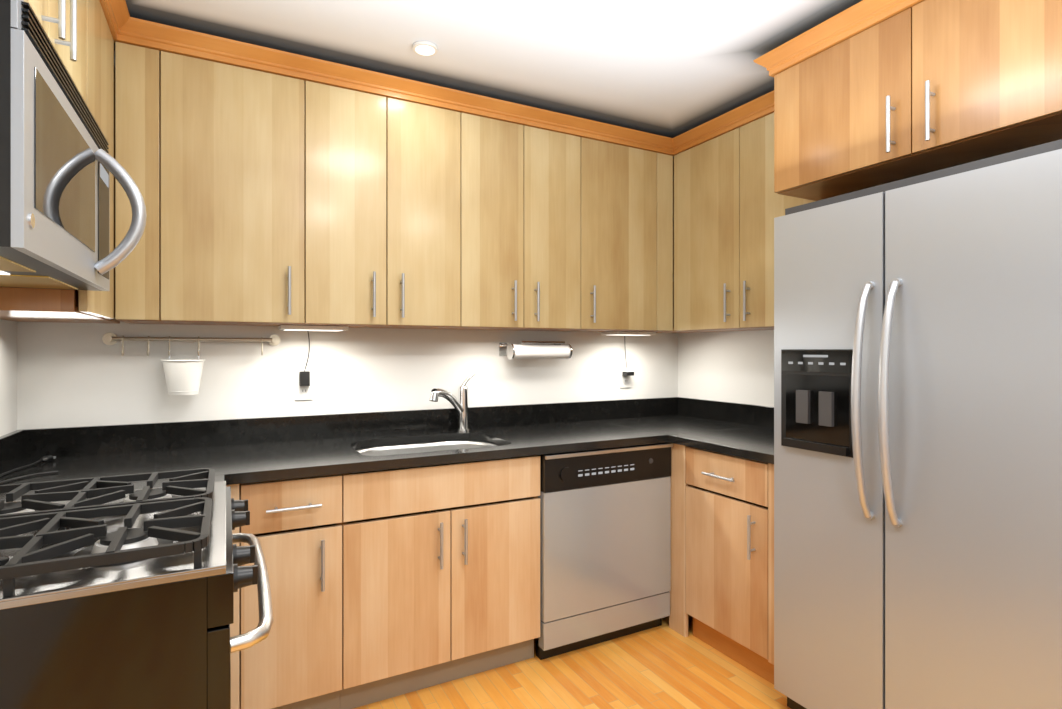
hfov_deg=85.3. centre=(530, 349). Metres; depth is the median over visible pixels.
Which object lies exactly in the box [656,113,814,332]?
upper cabinet
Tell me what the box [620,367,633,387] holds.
wall outlet
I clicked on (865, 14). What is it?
crown molding
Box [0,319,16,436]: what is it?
wall
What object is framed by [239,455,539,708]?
base cabinet
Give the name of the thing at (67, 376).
wall
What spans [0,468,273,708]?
stove
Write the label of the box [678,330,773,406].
wall
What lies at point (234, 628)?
base cabinet
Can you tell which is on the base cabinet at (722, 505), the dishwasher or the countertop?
the countertop
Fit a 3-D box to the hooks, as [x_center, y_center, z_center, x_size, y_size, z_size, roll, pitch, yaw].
[-1.307,0.052,2.249,0.618,0.237,0.158,0,0,-28]
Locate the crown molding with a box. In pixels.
[99,0,924,156]
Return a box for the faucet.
[429,373,474,431]
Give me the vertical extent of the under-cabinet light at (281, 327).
0.018 m
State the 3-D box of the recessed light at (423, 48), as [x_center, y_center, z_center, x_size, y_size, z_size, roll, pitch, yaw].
[-0.399,-1.132,2.167,0.092,0.011,0.092,0,0,-28]
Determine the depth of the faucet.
2.74 m
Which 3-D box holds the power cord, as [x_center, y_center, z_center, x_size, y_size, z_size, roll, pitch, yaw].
[-0.969,-0.001,2.494,0.025,0.188,0.010,0,0,2]
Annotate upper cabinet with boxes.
[0,0,119,323]
[115,42,672,331]
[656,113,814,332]
[774,0,1061,200]
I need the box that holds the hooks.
[102,333,280,394]
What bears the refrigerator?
on the floor
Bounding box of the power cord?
[304,331,309,370]
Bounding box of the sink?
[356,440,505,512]
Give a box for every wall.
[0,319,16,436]
[17,51,677,429]
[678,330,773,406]
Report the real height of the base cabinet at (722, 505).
0.864 m
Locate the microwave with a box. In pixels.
[0,0,146,290]
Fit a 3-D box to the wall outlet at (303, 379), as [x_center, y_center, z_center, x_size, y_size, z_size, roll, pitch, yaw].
[-0.980,0.154,2.492,0.072,0.124,0.035,0,0,-28]
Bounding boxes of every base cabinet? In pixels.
[226,484,238,708]
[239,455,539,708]
[667,442,773,684]
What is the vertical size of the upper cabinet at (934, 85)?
0.444 m
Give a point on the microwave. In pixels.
(56, 165)
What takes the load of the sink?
in the countertop
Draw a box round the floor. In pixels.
[239,614,790,708]
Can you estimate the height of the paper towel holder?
0.093 m
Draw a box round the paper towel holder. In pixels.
[499,341,571,359]
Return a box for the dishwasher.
[536,442,672,659]
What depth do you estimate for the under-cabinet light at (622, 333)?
3.11 m
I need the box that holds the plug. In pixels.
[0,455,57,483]
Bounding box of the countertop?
[0,397,773,501]
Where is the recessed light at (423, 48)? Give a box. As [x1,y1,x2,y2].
[413,41,436,55]
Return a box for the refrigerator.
[774,139,1061,708]
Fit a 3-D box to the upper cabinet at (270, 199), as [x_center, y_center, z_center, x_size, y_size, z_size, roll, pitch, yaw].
[-0.385,-0.567,2.619,2.428,0.932,0.366,0,0,-28]
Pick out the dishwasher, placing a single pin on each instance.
(605, 514)
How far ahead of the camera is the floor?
2.23 m
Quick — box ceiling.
[114,0,861,157]
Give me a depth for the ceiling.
2.12 m
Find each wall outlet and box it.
[295,371,312,399]
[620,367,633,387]
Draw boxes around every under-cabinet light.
[278,325,348,330]
[601,331,655,335]
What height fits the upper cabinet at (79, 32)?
0.932 m

